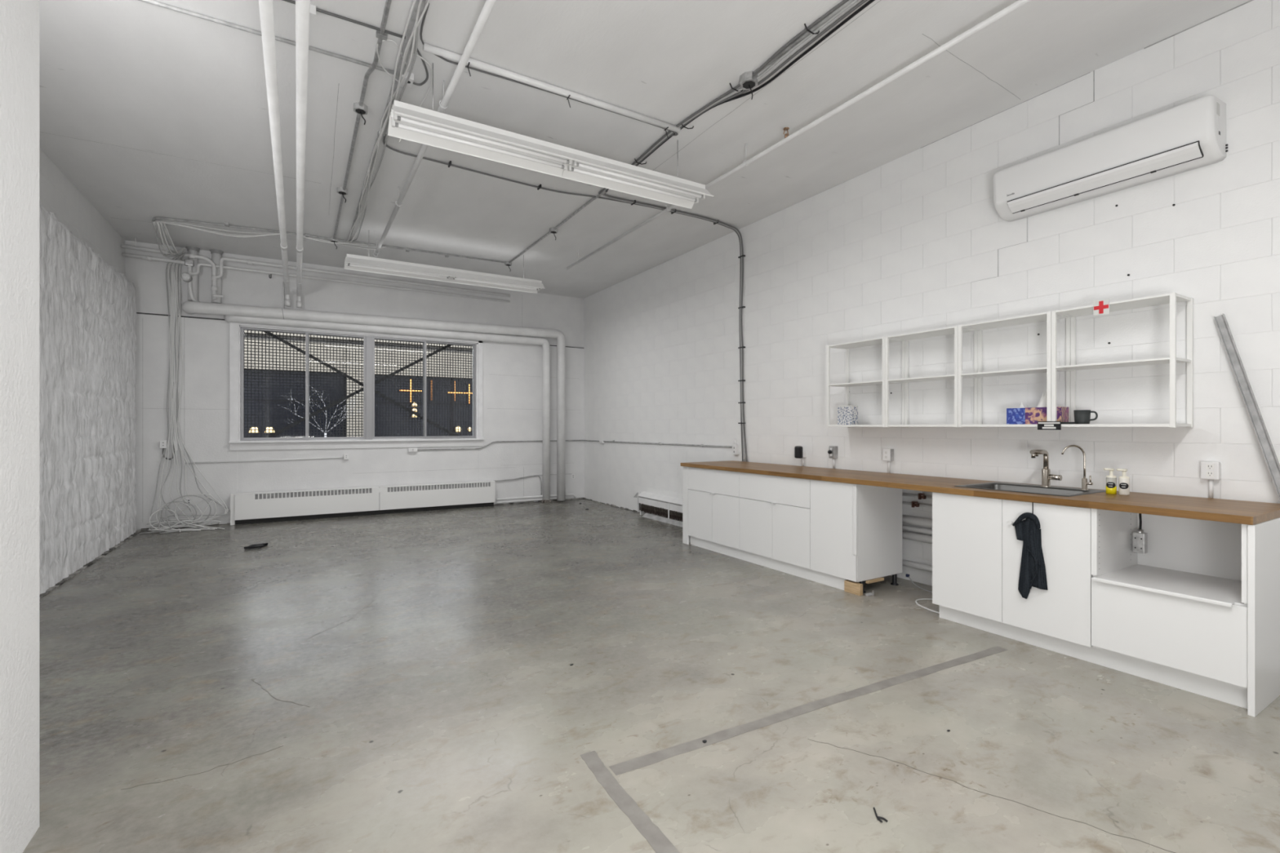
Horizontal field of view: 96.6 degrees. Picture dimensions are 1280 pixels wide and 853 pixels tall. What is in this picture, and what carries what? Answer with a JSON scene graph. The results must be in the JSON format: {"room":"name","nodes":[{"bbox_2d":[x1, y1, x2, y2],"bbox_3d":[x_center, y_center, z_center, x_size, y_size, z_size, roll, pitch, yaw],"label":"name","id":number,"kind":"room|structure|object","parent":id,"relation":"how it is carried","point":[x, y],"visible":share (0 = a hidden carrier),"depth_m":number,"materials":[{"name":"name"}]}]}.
{"room":"empty studio workspace","nodes":[
{"label":"empty studio workspace","id":0,"kind":"room"},
{"bbox_2d":[0,0,39,852],"bbox_3d":[0.113,-0.512,-1.895,0.302,3.665,8.635,0,0,-31],"label":"wall","id":1,"kind":"structure","parent":0,"point":[19,19],"depth_m":1.73,"materials":[{"name":"white paint"}]},
{"bbox_2d":[39,147,136,594],"bbox_3d":[-2.556,-0.512,0.611,0.367,3.665,15.680,0,0,-31],"label":"wall","id":2,"kind":"structure","parent":0,"point":[87,310],"depth_m":5.32,"materials":[{"name":"paint"}]},
{"bbox_2d":[139,221,230,533],"bbox_3d":[-5.623,-0.501,7.003,0.895,3.638,1.139,0,0,-31],"label":"wire tangle","id":3,"kind":"object","parent":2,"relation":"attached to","point":[175,403],"visible":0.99,"depth_m":7.38,"materials":[{"name":"grey plastic"}]},
{"bbox_2d":[124,240,584,530],"bbox_3d":[-3.828,-0.512,8.934,6.760,3.665,0.301,0,0,-31],"label":"wall","id":4,"kind":"structure","parent":0,"point":[513,373],"depth_m":8.30,"materials":[{"name":"paint"}]},
{"bbox_2d":[160,437,174,459],"bbox_3d":[-6.106,-0.074,7.366,0.150,1.011,0.042,0,0,-31],"label":"wall outlet","id":5,"kind":"object","parent":4,"relation":"attached to","point":[163,444],"visible":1,"depth_m":7.34,"materials":[{"name":"white plastic"}]},
{"bbox_2d":[170,266,177,451],"bbox_3d":[-6.050,-0.880,7.408,0.070,2.400,0.028,0,0,-31],"label":"raceway","id":6,"kind":"object","parent":4,"relation":"attached to","point":[175,309],"visible":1,"depth_m":7.40,"materials":[{"name":"paint"}]},
{"bbox_2d":[185,453,348,463],"bbox_3d":[-5.136,0.449,7.946,1.920,0.087,0.046,0,0,-31],"label":"conduit","id":7,"kind":"object","parent":4,"relation":"attached to","point":[345,455],"visible":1,"depth_m":7.96,"materials":[{"name":"white plastic"}]},
{"bbox_2d":[39,497,639,599],"bbox_3d":[-2.651,1.307,7.110,6.240,0.026,4.120,0,0,-31],"label":"trim","id":8,"kind":"structure","parent":4,"relation":"attached to","point":[50,589],"depth_m":5.92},
{"bbox_2d":[228,322,484,450],"bbox_3d":[-4.139,-0.560,8.695,3.440,1.770,0.330,0,0,-31],"label":"window","id":9,"kind":"structure","parent":4,"relation":"in","point":[237,442],"depth_m":8.51,"materials":[{"name":"white paint"}]},
{"bbox_2d":[244,329,305,437],"bbox_3d":[-5.273,-0.605,8.247,0.733,1.522,0.070,0,0,-31],"label":"window pane","id":10,"kind":"object","parent":9,"relation":"in","point":[298,349],"depth_m":8.26,"materials":[{"name":"clear glass"}]},
{"bbox_2d":[309,333,363,437],"bbox_3d":[-4.601,-0.604,8.651,0.709,1.525,0.070,0,0,-31],"label":"window pane","id":11,"kind":"object","parent":9,"relation":"in","point":[352,379],"depth_m":8.66,"materials":[{"name":"clear glass"}]},
{"bbox_2d":[374,338,472,436],"bbox_3d":[-3.506,-0.604,9.309,1.502,1.525,0.070,0,0,-31],"label":"window pane","id":12,"kind":"object","parent":9,"relation":"in","point":[387,376],"depth_m":9.29,"materials":[{"name":"clear glass"}]},
{"bbox_2d":[182,281,565,501],"bbox_3d":[-3.630,-0.365,8.735,5.343,3.331,0.206,0,0,-31],"label":"pipe","id":13,"kind":"object","parent":4,"relation":"attached to","point":[188,307],"visible":1,"depth_m":8.80,"materials":[{"name":"white metal"}]},
{"bbox_2d":[223,315,551,502],"bbox_3d":[-3.574,-0.112,8.825,4.657,2.864,0.197,0,0,-30],"label":"pipe","id":14,"kind":"object","parent":4,"relation":"attached to","point":[544,342],"visible":0.94,"depth_m":9.18,"materials":[{"name":"white metal"}]},
{"bbox_2d":[408,440,582,452],"bbox_3d":[-2.323,0.319,9.637,2.995,0.153,0.046,0,0,-31],"label":"conduit","id":15,"kind":"object","parent":4,"relation":"attached to","point":[410,450],"visible":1,"depth_m":9.34,"materials":[{"name":"white plastic"}]},
{"bbox_2d":[495,473,576,503],"bbox_3d":[-1.808,1.072,9.915,1.514,0.451,0.088,0,0,-31],"label":"pipe","id":16,"kind":"object","parent":4,"relation":"attached to","point":[573,495],"visible":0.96,"depth_m":9.82,"materials":[{"name":"metal"}]},
{"bbox_2d":[244,330,472,437],"bbox_3d":[-8.990,-1.280,26.611,48.000,5.500,6.120,0,0,-31],"label":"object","id":17,"kind":"structure","parent":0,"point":[249,331],"depth_m":21.80,"materials":[{"name":"grey"}]},
{"bbox_2d":[39,0,1250,298],"bbox_3d":[0.209,-2.420,2.214,6.960,0.151,15.980,0,0,-31],"label":"ceiling","id":18,"kind":"structure","parent":0,"point":[149,111],"depth_m":4.14,"materials":[{"name":"grey paint"}]},
{"bbox_2d":[185,245,199,301],"bbox_3d":[-5.864,-1.998,7.478,0.150,0.695,0.146,0,0,-31],"label":"stack","id":19,"kind":"object","parent":18,"relation":"attached to","point":[191,250],"visible":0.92,"depth_m":7.45,"materials":[{"name":"white paint"}]},
{"bbox_2d":[209,248,223,303],"bbox_3d":[-5.650,-1.998,7.607,0.150,0.695,0.146,0,0,-31],"label":"stack","id":20,"kind":"object","parent":18,"relation":"attached to","point":[216,255],"visible":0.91,"depth_m":7.57,"materials":[{"name":"white paint"}]},
{"bbox_2d":[137,0,394,74],"bbox_3d":[-2.625,-2.331,3.165,2.360,0.022,0.022,0,0,-31],"label":"conduit","id":21,"kind":"object","parent":18,"relation":"attached to","point":[150,2],"visible":0.82,"depth_m":3.35,"materials":[{"name":"white metal"}]},
{"bbox_2d":[258,0,290,306],"bbox_3d":[-2.814,-2.007,4.454,0.068,0.675,8.134,0,0,-31],"label":"pipe","id":22,"kind":"object","parent":18,"relation":"hanging from","point":[266,6],"visible":1,"depth_m":3.34,"materials":[{"name":"white metal"}]},
{"bbox_2d":[295,0,310,307],"bbox_3d":[-2.701,-2.007,4.534,0.068,0.675,8.154,0,0,-31],"label":"pipe","id":23,"kind":"object","parent":18,"relation":"hanging from","point":[302,7],"visible":1,"depth_m":3.28,"materials":[{"name":"white metal"}]},
{"bbox_2d":[121,237,510,299],"bbox_3d":[-4.251,-2.007,8.240,4.901,0.675,0.137,0,0,-31],"label":"pipe","id":24,"kind":"object","parent":18,"relation":"hanging from","point":[214,277],"visible":0.99,"depth_m":7.74,"materials":[{"name":"white metal"}]},
{"bbox_2d":[122,253,510,302],"bbox_3d":[-4.284,-1.875,8.304,4.911,0.550,0.260,0,0,-31],"label":"pipe","id":25,"kind":"object","parent":24,"relation":"attached to","point":[187,277],"visible":0.96,"depth_m":7.64,"materials":[{"name":"white metal"}]},
{"bbox_2d":[151,217,506,263],"bbox_3d":[-3.658,-2.279,7.196,4.004,0.132,0.245,0,0,-25],"label":"cable bundle","id":26,"kind":"object","parent":18,"relation":"attached to","point":[226,224],"visible":0.91,"depth_m":6.81,"materials":[{"name":"grey paint"}]},
{"bbox_2d":[329,237,338,248],"bbox_3d":[-3.815,-2.280,7.111,0.092,0.131,0.092,0,0,-31],"label":"junction box","id":27,"kind":"object","parent":18,"relation":"attached to","point":[331,239],"visible":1,"depth_m":7.08,"materials":[{"name":"grey paint"}]},
{"bbox_2d":[337,186,347,202],"bbox_3d":[-2.940,-2.280,5.630,0.092,0.131,0.092,0,0,-31],"label":"junction box","id":28,"kind":"object","parent":18,"relation":"attached to","point":[340,189],"visible":1,"depth_m":5.61,"materials":[{"name":"grey paint"}]},
{"bbox_2d":[281,0,405,39],"bbox_3d":[-2.409,-2.320,2.845,2.400,0.050,0.030,0,0,-30],"label":"conduit","id":29,"kind":"object","parent":18,"relation":"attached to","point":[313,10],"visible":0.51,"depth_m":3.24,"materials":[{"name":"grey"}]},
{"bbox_2d":[353,102,368,124],"bbox_3d":[-2.045,-2.280,4.173,0.092,0.131,0.092,0,0,-31],"label":"junction box","id":30,"kind":"object","parent":18,"relation":"attached to","point":[363,110],"visible":1,"depth_m":4.16,"materials":[{"name":"grey paint"}]},
{"bbox_2d":[333,0,391,239],"bbox_3d":[-2.095,-2.330,4.301,0.081,0.030,6.530,0,0,-31],"label":"conduit","id":31,"kind":"object","parent":18,"relation":"attached to","point":[380,35],"visible":1,"depth_m":3.90,"materials":[{"name":"metal"}]},
{"bbox_2d":[346,0,432,243],"bbox_3d":[-1.922,-2.243,4.398,0.356,0.204,6.521,0,0,-30],"label":"cable bundle","id":32,"kind":"object","parent":18,"relation":"attached to","point":[416,14],"visible":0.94,"depth_m":3.76,"materials":[{"name":"grey paint"}]},
{"bbox_2d":[400,48,428,87],"bbox_3d":[-1.445,-2.321,3.703,0.167,0.047,0.403,0,0,-31],"label":"sensor box","id":33,"kind":"object","parent":18,"relation":"attached to","point":[411,80],"visible":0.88,"depth_m":3.79,"materials":[{"name":"white plastic"}]},
{"bbox_2d":[373,0,496,257],"bbox_3d":[-1.630,-2.250,4.364,0.062,0.191,6.760,0,0,-31],"label":"pipe","id":34,"kind":"object","parent":18,"relation":"hanging from","point":[489,4],"visible":0.98,"depth_m":3.68,"materials":[{"name":"white metal"}]},
{"bbox_2d":[344,230,545,293],"bbox_3d":[-2.414,-2.112,7.299,2.420,0.465,0.316,0,0,-31],"label":"strip light","id":35,"kind":"object","parent":18,"relation":"hanging from","point":[352,262],"visible":1,"depth_m":7.20,"materials":[{"name":"white metal"}]},
{"bbox_2d":[419,3,680,138],"bbox_3d":[-0.544,-2.283,3.963,2.025,0.118,0.408,0,0,-41],"label":"ceiling pipe","id":36,"kind":"object","parent":18,"relation":"attached to","point":[441,53],"visible":0.97,"depth_m":3.86,"materials":[{"name":"white metal"}]},
{"bbox_2d":[387,62,713,208],"bbox_3d":[-0.515,-2.112,4.176,2.420,0.465,0.316,0,0,-31],"label":"strip light","id":37,"kind":"object","parent":18,"relation":"hanging from","point":[407,122],"visible":1,"depth_m":4.04,"materials":[{"name":"white metal"}]},
{"bbox_2d":[393,111,397,121],"bbox_3d":[-1.511,-1.929,3.525,0.018,0.071,0.026,0,0,-31],"label":"socket","id":38,"kind":"object","parent":37,"relation":"attached to","point":[395,116],"depth_m":3.52,"materials":[{"name":"plastic"}]},
{"bbox_2d":[549,227,557,240],"bbox_3d":[-1.026,-2.280,6.768,0.092,0.131,0.092,0,0,-31],"label":"junction box","id":39,"kind":"object","parent":18,"relation":"attached to","point":[552,230],"visible":1,"depth_m":6.75,"materials":[{"name":"grey paint"}]},
{"bbox_2d":[508,191,606,263],"bbox_3d":[-1.113,-2.331,6.890,0.042,0.026,2.921,0,0,-32],"label":"conduit","id":40,"kind":"object","parent":18,"relation":"attached to","point":[590,201],"visible":0.99,"depth_m":6.53,"materials":[{"name":"metal"}]},
{"bbox_2d":[382,133,747,461],"bbox_3d":[-0.475,-0.968,5.730,3.912,2.754,0.323,0,0,-32],"label":"cable bundle","id":41,"kind":"object","parent":18,"relation":"hanging from","point":[741,347],"visible":0.98,"depth_m":6.62,"materials":[{"name":"grey metal"}]},
{"bbox_2d":[598,0,875,194],"bbox_3d":[0.688,-2.312,3.914,0.174,0.067,4.200,0,0,-31],"label":"cable bundle","id":42,"kind":"object","parent":18,"relation":"attached to","point":[812,29],"visible":0.82,"depth_m":3.55,"materials":[{"name":"grey"}]},
{"bbox_2d":[740,71,757,99],"bbox_3d":[0.731,-2.272,3.822,0.115,0.146,0.115,0,0,-31],"label":"junction box","id":43,"kind":"object","parent":18,"relation":"attached to","point":[748,81],"visible":0.99,"depth_m":3.79,"materials":[{"name":"metal"}]},
{"bbox_2d":[564,0,1031,270],"bbox_3d":[0.651,-2.252,5.110,0.057,0.187,6.490,0,0,-31],"label":"pipe","id":44,"kind":"object","parent":18,"relation":"hanging from","point":[1019,3],"visible":0.98,"depth_m":3.83,"materials":[{"name":"white metal"}]},
{"bbox_2d":[22,498,1279,852],"bbox_3d":[0.235,1.320,2.171,6.960,0.001,15.880,0,0,-31],"label":"floor","id":45,"kind":"structure","parent":0,"point":[397,682],"depth_m":2.61,"materials":[{"name":"concrete"}]},
{"bbox_2d":[244,542,267,549],"bbox_3d":[-4.183,1.305,6.213,0.230,0.030,0.112,0,0,-38],"label":"tray","id":46,"kind":"object","parent":45,"relation":"on","point":[257,545],"visible":1,"depth_m":6.19,"materials":[{"name":"black plastic"}]},
{"bbox_2d":[230,480,495,524],"bbox_3d":[-3.966,1.113,8.583,3.582,0.415,0.140,0,0,-31],"label":"convector","id":47,"kind":"object","parent":45,"relation":"on","point":[247,508],"visible":1,"depth_m":8.39,"materials":[{"name":"white metal"}]},
{"bbox_2d":[580,750,679,852],"bbox_3d":[0.076,1.319,1.788,0.076,0.001,1.186,0,0,-30],"label":"tape","id":48,"kind":"object","parent":45,"relation":"on","point":[659,842],"visible":1,"depth_m":1.98,"materials":[{"name":"grey plastic"}]},
{"bbox_2d":[682,466,690,544],"bbox_3d":[0.774,0.884,6.581,0.615,0.871,0.101,0,0,-31],"label":"filler panel","id":49,"kind":"object","parent":45,"relation":"on","point":[686,538],"visible":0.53,"depth_m":6.42,"materials":[{"name":"white paint"}]},
{"bbox_2d":[688,466,740,549],"bbox_3d":[1.002,0.884,6.153,0.603,0.871,0.863,0,0,-31],"label":"base cabinet","id":50,"kind":"object","parent":45,"relation":"on","point":[713,495],"visible":0.62,"depth_m":5.97,"materials":[{"name":"white paint"}]},
{"bbox_2d":[690,536,846,590],"bbox_3d":[1.114,1.271,5.491,0.016,0.098,2.115,0,0,-31],"label":"board","id":51,"kind":"object","parent":45,"relation":"on","point":[837,582],"visible":0.78,"depth_m":5.27,"materials":[{"name":"white paint"}]},
{"bbox_2d":[739,471,810,568],"bbox_3d":[1.459,0.884,5.394,0.603,0.871,0.906,0,0,-31],"label":"base cabinet","id":52,"kind":"object","parent":45,"relation":"on","point":[775,511],"visible":0.63,"depth_m":5.21,"materials":[{"name":"white paint"}]},
{"bbox_2d":[680,460,1279,524],"bbox_3d":[1.949,0.429,4.721,0.764,0.038,4.517,0,0,-31],"label":"countertop","id":53,"kind":"structure","parent":52,"relation":"on","point":[1241,512],"depth_m":3.41,"materials":[{"name":"brown wood"}]},
{"bbox_2d":[953,481,1106,497],"bbox_3d":[2.556,0.492,3.755,0.560,0.172,0.685,0,0,-31],"label":"sink","id":54,"kind":"object","parent":53,"relation":"in","point":[997,486],"visible":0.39,"depth_m":3.83,"materials":[{"name":"grey metal"}]},
{"bbox_2d":[1029,449,1062,487],"bbox_3d":[2.690,0.280,3.785,0.215,0.254,0.118,0,0,-31],"label":"mixer tap","id":55,"kind":"object","parent":53,"relation":"on","point":[1046,476],"visible":1,"depth_m":3.83,"materials":[{"name":"silver metal"}]},
{"bbox_2d":[1061,444,1093,490],"bbox_3d":[2.799,0.262,3.662,0.174,0.289,0.054,0,0,18],"label":"tap","id":56,"kind":"object","parent":53,"relation":"on","point":[1084,481],"visible":1,"depth_m":3.65,"materials":[{"name":"silver metal"}]},
{"bbox_2d":[1103,467,1116,493],"bbox_3d":[2.863,0.331,3.470,0.058,0.156,0.057,0,0,-31],"label":"soap bottle","id":57,"kind":"object","parent":53,"relation":"on","point":[1111,480],"visible":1,"depth_m":3.46,"materials":[{"name":"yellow plastic"}]},
{"bbox_2d":[1115,468,1129,495],"bbox_3d":[2.901,0.331,3.421,0.058,0.156,0.057,0,0,-31],"label":"soap bottle","id":58,"kind":"object","parent":53,"relation":"on","point":[1123,481],"visible":1,"depth_m":3.41,"materials":[{"name":"white plastic"}]},
{"bbox_2d":[1132,513,1147,553],"bbox_3d":[2.906,0.593,3.309,0.110,0.288,0.080,0,0,-31],"label":"outlet box","id":59,"kind":"object","parent":53,"relation":"hanging from","point":[1140,538],"visible":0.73,"depth_m":3.32,"materials":[{"name":"metal"}]},
{"bbox_2d":[1213,313,1279,498],"bbox_3d":[3.313,-0.111,3.087,0.032,1.048,0.333,0,0,-15],"label":"strut","id":60,"kind":"object","parent":53,"relation":"on","point":[1249,398],"visible":1,"depth_m":3.10,"materials":[{"name":"grey paint"}]},
{"bbox_2d":[608,646,1006,775],"bbox_3d":[1.024,1.319,2.796,2.568,0.001,0.076,0,0,-28],"label":"tape","id":61,"kind":"object","parent":45,"relation":"on","point":[655,757],"visible":1,"depth_m":2.60,"materials":[{"name":"grey plastic"}]},
{"bbox_2d":[844,579,862,595],"bbox_3d":[1.690,1.276,4.514,0.038,0.088,0.148,0,0,-31],"label":"wood block","id":62,"kind":"object","parent":45,"relation":"on","point":[855,588],"visible":0.98,"depth_m":4.49,"materials":[{"name":"brown wood"}]},
{"bbox_2d":[810,479,902,593],"bbox_3d":[1.822,0.884,4.797,0.595,0.871,0.486,0,0,-31],"label":"base cabinet","id":63,"kind":"object","parent":45,"relation":"on","point":[856,529],"depth_m":4.62,"materials":[{"name":"white paint"}]},
{"bbox_2d":[873,807,888,822],"bbox_3d":[0.806,1.315,1.932,0.027,0.006,0.071,0,0,-14],"label":"scrap","id":64,"kind":"object","parent":45,"relation":"on","point":[878,818],"visible":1,"depth_m":1.92,"materials":[{"name":"black plastic"}]},
{"bbox_2d":[906,573,932,592],"bbox_3d":[2.358,1.276,4.546,0.088,0.083,0.533,0,0,-35],"label":"cable","id":65,"kind":"object","parent":45,"relation":"on","point":[907,575],"visible":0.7,"depth_m":4.71,"materials":[{"name":"black plastic"}]},
{"bbox_2d":[915,598,938,613],"bbox_3d":[2.228,1.314,4.182,0.383,0.011,0.376,0,0,-31],"label":"cable","id":66,"kind":"object","parent":45,"relation":"on","point":[919,605],"visible":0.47,"depth_m":4.19,"materials":[{"name":"white plastic"}]},
{"bbox_2d":[932,492,1093,647],"bbox_3d":[2.485,0.884,3.676,0.613,0.871,0.915,0,0,-31],"label":"base cabinet","id":67,"kind":"object","parent":45,"relation":"on","point":[977,551],"visible":0.57,"depth_m":3.50,"materials":[{"name":"white paint"}]},
{"bbox_3d":[2.319,0.497,3.376,0.035,0.095,0.006,0,0,-31],"label":"towel hook","id":68,"kind":"object","parent":67,"relation":"attached to","visible":0},
{"bbox_2d":[1012,512,1048,599],"bbox_3d":[2.301,0.766,3.376,0.056,0.518,0.179,0,0,-31],"label":"towel","id":69,"kind":"object","parent":68,"relation":"hanging from","point":[1033,568],"visible":1,"depth_m":3.37,"materials":[{"name":"black fabric"}]},
{"bbox_2d":[938,604,1247,708],"bbox_3d":[2.465,1.268,3.301,0.016,0.104,1.509,0,0,-31],"label":"board","id":70,"kind":"object","parent":45,"relation":"on","point":[1225,693],"visible":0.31,"depth_m":3.12,"materials":[{"name":"white paint"}]},
{"bbox_2d":[1091,508,1247,689],"bbox_3d":[2.879,0.884,3.024,0.609,0.871,0.605,0,0,-31],"label":"base cabinet","id":71,"kind":"object","parent":45,"relation":"on","point":[1180,605],"visible":0.66,"depth_m":3.02,"materials":[{"name":"white paint"}]},
{"bbox_2d":[1097,564,1244,605],"bbox_3d":[2.894,0.833,3.033,0.551,0.018,0.569,0,0,-31],"label":"niche shelf","id":72,"kind":"object","parent":71,"relation":"attached to","point":[1227,588],"depth_m":3.06,"materials":[{"name":"white paint"}]},
{"bbox_2d":[1247,517,1279,716],"bbox_3d":[3.058,0.884,2.762,0.632,0.871,0.024,0,0,-31],"label":"end panel","id":73,"kind":"object","parent":45,"relation":"on","point":[1263,538],"visible":0.97,"depth_m":2.65,"materials":[{"name":"white paint"}]},
{"bbox_2d":[583,0,1279,586],"bbox_3d":[3.045,-0.512,3.860,0.204,3.665,15.880,0,0,-31],"label":"wall","id":74,"kind":"structure","parent":0,"point":[917,241],"depth_m":4.33,"materials":[{"name":"grey paint"}]},
{"bbox_2d":[633,491,682,527],"bbox_3d":[0.444,1.153,7.833,0.170,0.335,2.070,0,0,-31],"label":"radiator","id":75,"kind":"object","parent":74,"relation":"attached to","point":[669,507],"visible":0.6,"depth_m":8.05,"materials":[{"name":"white metal"}]},
{"bbox_2d":[636,491,682,505],"bbox_3d":[0.502,1.018,7.785,0.120,0.065,1.930,0,0,-31],"label":"hood","id":76,"kind":"object","parent":75,"relation":"attached to","point":[660,499],"depth_m":8.12,"materials":[{"name":"white paint"}]},
{"bbox_2d":[583,440,732,447],"bbox_3d":[0.037,0.258,8.632,0.045,0.055,4.160,0,0,-31],"label":"conduit","id":77,"kind":"object","parent":74,"relation":"attached to","point":[613,441],"visible":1,"depth_m":8.15,"materials":[{"name":"metal"}]},
{"bbox_2d":[732,439,738,454],"bbox_3d":[1.138,0.242,6.803,0.042,0.185,0.080,0,0,-31],"label":"wall outlet","id":78,"kind":"object","parent":74,"relation":"attached to","point":[735,447],"visible":1,"depth_m":6.78,"materials":[{"name":"white plastic"}]},
{"bbox_2d":[801,451,806,466],"bbox_3d":[1.678,0.334,5.896,0.050,0.148,0.070,0,0,-31],"label":"wall outlet","id":79,"kind":"object","parent":74,"relation":"attached to","point":[804,453],"visible":0.64,"depth_m":5.88,"materials":[{"name":"white plastic"}]},
{"bbox_2d":[794,445,802,458],"bbox_3d":[1.634,0.265,5.871,0.049,0.126,0.082,0,0,-31],"label":"power adapter","id":80,"kind":"object","parent":79,"relation":"attached to","point":[797,450],"visible":1,"depth_m":5.85,"materials":[{"name":"black plastic"}]},
{"bbox_2d":[828,445,837,468],"bbox_3d":[1.893,0.296,5.534,0.056,0.215,0.098,0,0,-31],"label":"wall outlet","id":81,"kind":"object","parent":74,"relation":"attached to","point":[833,455],"visible":1,"depth_m":5.51,"materials":[{"name":"grey paint"}]},
{"bbox_2d":[826,337,904,426],"bbox_3d":[2.011,-0.372,5.100,0.291,0.756,0.611,0,0,-31],"label":"shelf unit","id":82,"kind":"object","parent":74,"relation":"attached to","point":[846,346],"visible":0.84,"depth_m":5.10,"materials":[{"name":"white wood"}]},
{"bbox_2d":[837,405,857,424],"bbox_3d":[1.909,-0.103,5.239,0.091,0.176,0.156,0,0,-31],"label":"patterned box","id":83,"kind":"object","parent":82,"relation":"on","point":[846,415],"visible":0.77,"depth_m":5.19,"materials":[{"name":"white cardboard"}]},
{"bbox_2d":[882,448,893,472],"bbox_3d":[2.202,0.297,5.018,0.056,0.208,0.105,0,0,-31],"label":"wall outlet","id":84,"kind":"object","parent":74,"relation":"attached to","point":[887,453],"visible":1,"depth_m":5.00,"materials":[{"name":"white plastic"}]},
{"bbox_2d":[902,515,932,543],"bbox_3d":[2.484,0.860,4.526,0.072,0.198,2.000,0,0,-31],"label":"pipe","id":85,"kind":"object","parent":74,"relation":"attached to","point":[927,522],"visible":0.02,"depth_m":4.76,"materials":[{"name":"white metal"}]},
{"bbox_2d":[902,559,932,572],"bbox_3d":[2.488,1.170,4.528,0.052,0.050,2.000,0,0,-31],"label":"pipe","id":86,"kind":"object","parent":74,"relation":"attached to","point":[904,562],"visible":0.02,"depth_m":4.77,"materials":[{"name":"metal"}]},
{"bbox_2d":[902,501,932,507],"bbox_3d":[2.534,0.653,4.439,0.077,0.050,1.800,0,0,-31],"label":"stub","id":87,"kind":"object","parent":74,"relation":"attached to","point":[913,504],"visible":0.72,"depth_m":4.78,"materials":[{"name":"white paint"}]},
{"bbox_2d":[902,493,932,499],"bbox_3d":[2.534,0.580,4.439,0.077,0.050,1.800,0,0,-31],"label":"stub","id":88,"kind":"object","parent":74,"relation":"attached to","point":[920,495],"visible":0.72,"depth_m":4.73,"materials":[{"name":"white paint"}]},
{"bbox_2d":[884,325,977,426],"bbox_3d":[2.327,-0.372,4.574,0.291,0.756,0.611,0,0,-31],"label":"shelf unit","id":89,"kind":"object","parent":74,"relation":"attached to","point":[952,330],"visible":0.85,"depth_m":4.56,"materials":[{"name":"white"}]},
{"bbox_2d":[957,311,1070,427],"bbox_3d":[2.643,-0.372,4.049,0.291,0.756,0.611,0,0,-31],"label":"shelf unit","id":90,"kind":"object","parent":74,"relation":"attached to","point":[979,326],"visible":0.77,"depth_m":4.03,"materials":[{"name":"white wood"}]},
{"bbox_2d":[1006,401,1025,424],"bbox_3d":[2.662,-0.093,3.997,0.110,0.157,0.120,0,0,-31],"label":"tissue box","id":91,"kind":"object","parent":90,"relation":"on","point":[1014,415],"visible":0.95,"depth_m":3.97,"materials":[{"name":"cardboard"}]},
{"bbox_2d":[1025,391,1068,424],"bbox_3d":[2.742,-0.127,3.844,0.110,0.224,0.215,0,0,-31],"label":"tissue box","id":92,"kind":"object","parent":90,"relation":"on","point":[1033,415],"visible":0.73,"depth_m":3.84,"materials":[{"name":"cardboard"}]},
{"bbox_2d":[992,94,1227,222],"bbox_3d":[2.921,-1.671,3.658,0.218,0.333,1.168,0,0,-31],"label":"air conditioner","id":93,"kind":"object","parent":74,"relation":"attached to","point":[1190,135],"visible":1,"depth_m":3.49,"materials":[{"name":"white plastic"}]},
{"bbox_2d":[1051,292,1193,427],"bbox_3d":[2.958,-0.372,3.523,0.291,0.756,0.611,0,0,-31],"label":"shelf unit","id":94,"kind":"object","parent":74,"relation":"attached to","point":[1172,299],"visible":0.97,"depth_m":3.39,"materials":[{"name":"white wood"}]},
{"bbox_2d":[1037,421,1061,430],"bbox_3d":[2.668,-0.006,3.719,0.004,0.056,0.135,0,0,-31],"label":"label","id":95,"kind":"object","parent":94,"relation":"attached to","point":[1042,425],"visible":1,"depth_m":3.71,"materials":[{"name":"black plastic"}]},
{"bbox_2d":[1061,422,1077,424],"bbox_3d":[2.769,-0.022,3.696,0.124,0.014,0.124,0,0,-31],"label":"saucer","id":96,"kind":"object","parent":94,"relation":"on","point":[1062,423],"visible":0.85,"depth_m":3.66,"materials":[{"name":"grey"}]},
{"bbox_2d":[1073,409,1097,424],"bbox_3d":[2.834,-0.060,3.638,0.088,0.090,0.117,0,0,-1],"label":"cup","id":97,"kind":"object","parent":94,"relation":"on","point":[1081,416],"visible":0.97,"depth_m":3.62,"materials":[{"name":"grey"}]},
{"bbox_2d":[1093,298,1109,315],"bbox_3d":[2.813,-0.726,3.476,0.006,0.092,0.080,0,0,-31],"label":"sign","id":98,"kind":"object","parent":94,"relation":"attached to","point":[1101,307],"visible":1,"depth_m":3.47,"materials":[{"name":"white"}]},
{"bbox_2d":[1200,461,1221,497],"bbox_3d":[3.267,0.302,3.254,0.047,0.204,0.081,0,0,-31],"label":"wall outlet","id":99,"kind":"object","parent":74,"relation":"attached to","point":[1211,471],"visible":1,"depth_m":3.24,"materials":[{"name":"white plastic"}]},
{"bbox_2d":[1205,463,1213,470],"bbox_3d":[3.246,0.230,3.247,0.003,0.032,0.033,0,0,-31],"label":"socket","id":100,"kind":"object","parent":99,"relation":"attached to","point":[1208,466],"depth_m":3.25,"materials":[{"name":"grey"}]},
{"bbox_2d":[1205,471,1213,476],"bbox_3d":[3.246,0.270,3.247,0.003,0.032,0.033,0,0,-31],"label":"socket","id":101,"kind":"object","parent":99,"relation":"attached to","point":[1208,473],"depth_m":3.25,"materials":[{"name":"grey"}]},
{"label":"outside","id":102,"kind":"structure","parent":0,"visible":0},
{"bbox_3d":[-7.678,1.520,27.341,75.000,0.100,35.220,0,0,-31],"label":"trim","id":103,"kind":"structure","parent":102,"visible":0},
{"bbox_2d":[278,385,363,436],"bbox_3d":[-6.255,0.289,11.398,1.674,2.366,0.171,0,0,-31],"label":"bare tree","id":104,"kind":"object","parent":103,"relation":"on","point":[325,433],"visible":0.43,"depth_m":11.37,"materials":[{"name":"grey plant"}]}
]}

